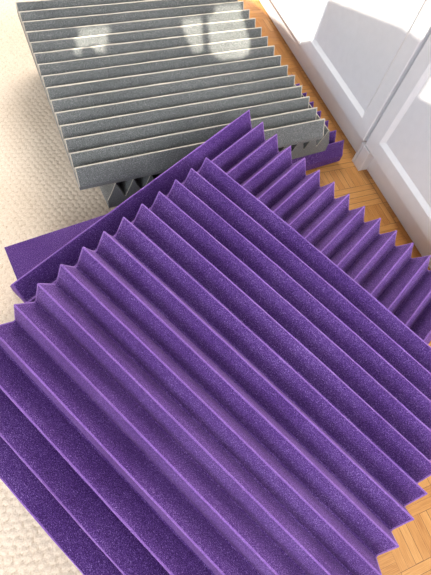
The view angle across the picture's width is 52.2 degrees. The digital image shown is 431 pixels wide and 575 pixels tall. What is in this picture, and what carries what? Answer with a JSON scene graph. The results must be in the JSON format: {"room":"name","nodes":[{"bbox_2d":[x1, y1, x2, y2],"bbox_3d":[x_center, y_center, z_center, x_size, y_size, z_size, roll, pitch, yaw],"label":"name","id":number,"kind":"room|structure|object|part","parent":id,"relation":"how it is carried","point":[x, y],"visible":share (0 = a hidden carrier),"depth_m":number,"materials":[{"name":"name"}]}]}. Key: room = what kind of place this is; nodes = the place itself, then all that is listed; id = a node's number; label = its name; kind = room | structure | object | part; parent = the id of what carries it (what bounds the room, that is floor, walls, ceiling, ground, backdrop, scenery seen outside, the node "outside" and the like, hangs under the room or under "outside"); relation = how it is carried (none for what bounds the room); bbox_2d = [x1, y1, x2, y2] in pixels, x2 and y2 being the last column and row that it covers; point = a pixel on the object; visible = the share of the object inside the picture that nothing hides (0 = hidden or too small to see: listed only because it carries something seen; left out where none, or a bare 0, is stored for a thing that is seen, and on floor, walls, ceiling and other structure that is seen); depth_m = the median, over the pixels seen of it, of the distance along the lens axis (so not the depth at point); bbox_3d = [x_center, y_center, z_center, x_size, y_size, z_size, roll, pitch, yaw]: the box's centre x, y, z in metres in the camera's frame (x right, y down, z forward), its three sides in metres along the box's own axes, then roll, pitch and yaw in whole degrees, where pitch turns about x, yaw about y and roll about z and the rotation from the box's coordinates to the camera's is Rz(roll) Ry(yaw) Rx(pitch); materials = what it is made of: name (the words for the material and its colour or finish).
{"room":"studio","nodes":[
{"label":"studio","id":0,"kind":"room"},
{"bbox_2d":[238,0,430,574],"bbox_3d":[-0.721,0.112,0.696,4.200,0.050,4.350,-14,66,-16],"label":"floor","id":1,"kind":"structure","parent":0,"point":[412,556],"depth_m":1.01,"materials":[{"name":"brown wood"}]},
{"bbox_2d":[0,0,116,574],"bbox_3d":[-0.638,-0.038,0.758,1.260,0.006,2.340,-14,66,-16],"label":"rug","id":2,"kind":"object","parent":1,"relation":"on","point":[40,193],"visible":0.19,"depth_m":0.89,"materials":[{"name":"beige carpet"}]},
{"bbox_3d":[-0.013,0.081,0.767,0.500,0.051,0.500,-23,68,-20],"label":"panel","id":3,"kind":"object","parent":2,"relation":"on","visible":0},
{"bbox_2d":[4,214,105,279],"bbox_3d":[-0.005,0.058,0.723,0.500,0.051,0.500,-23,68,-20],"label":"panel","id":4,"kind":"object","parent":3,"relation":"on","point":[23,256],"visible":0.04,"depth_m":0.71,"materials":[{"name":"purple plastic"}]},
{"bbox_2d":[10,110,430,343],"bbox_3d":[0.060,0.003,0.670,0.500,0.093,0.503,41,63,13],"label":"panel","id":5,"kind":"object","parent":4,"relation":"on","point":[400,282],"visible":0.25,"depth_m":0.73,"materials":[{"name":"purple plastic"}]},
{"bbox_2d":[0,157,430,574],"bbox_3d":[0.006,0.136,0.572,0.504,0.145,0.496,41,63,13],"label":"panel","id":6,"kind":"object","parent":5,"relation":"on","point":[206,391],"visible":1,"depth_m":0.53,"materials":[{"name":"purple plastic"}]},
{"bbox_2d":[289,75,343,170],"bbox_3d":[-0.032,-0.436,1.039,0.500,0.051,0.500,-21,67,-19],"label":"panel","id":7,"kind":"object","parent":1,"relation":"on","point":[333,153],"visible":0.03,"depth_m":1.02,"materials":[{"name":"purple plastic"}]},
{"bbox_2d":[99,75,329,207],"bbox_3d":[-0.079,-0.450,0.973,0.500,0.063,0.500,-19,67,-19],"label":"panel","id":8,"kind":"object","parent":7,"relation":"on","point":[114,194],"visible":0.09,"depth_m":0.83,"materials":[{"name":"grey plastic"}]},
{"bbox_2d":[15,0,324,189],"bbox_3d":[-0.100,-0.457,0.915,0.500,0.039,0.500,-17,66,-18],"label":"panel","id":9,"kind":"object","parent":8,"relation":"on","point":[132,88],"visible":0.98,"depth_m":0.89,"materials":[{"name":"grey plastic"}]},
{"bbox_2d":[259,0,430,162],"bbox_3d":[0.475,-0.841,0.917,0.460,0.800,0.708,-14,66,-16],"label":"door","id":10,"kind":"structure","parent":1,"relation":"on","point":[356,55],"depth_m":0.99,"materials":[{"name":"white paint"}]},
{"bbox_3d":[0.221,-0.948,0.916,0.019,0.703,0.347,-14,66,-16],"label":"door","id":11,"kind":"part","parent":10,"relation":"part of","materials":[{"name":"white paint"}]},
{"bbox_3d":[0.224,-0.949,0.917,0.012,0.610,0.258,-14,66,-16],"label":"door panel","id":12,"kind":"part","parent":10,"relation":"part of","materials":[{"name":"white paint"}]},
{"bbox_3d":[0.340,-0.650,0.777,0.019,0.703,0.347,-14,66,-16],"label":"door","id":13,"kind":"part","parent":10,"relation":"part of","materials":[{"name":"white paint"}]},
{"bbox_3d":[0.343,-0.650,0.778,0.012,0.610,0.258,-14,66,-16],"label":"door panel","id":14,"kind":"part","parent":10,"relation":"part of","materials":[{"name":"white paint"}]},
{"bbox_2d":[354,34,430,269],"bbox_3d":[0.715,-0.236,0.636,0.460,0.800,0.708,-14,66,-16],"label":"door","id":15,"kind":"structure","parent":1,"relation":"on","point":[397,153],"depth_m":0.90,"materials":[{"name":"white paint"}]},
{"bbox_3d":[0.463,-0.346,0.637,0.012,0.610,0.258,-14,66,-16],"label":"door panel","id":16,"kind":"part","parent":15,"relation":"part of","materials":[{"name":"white paint"}]}
]}

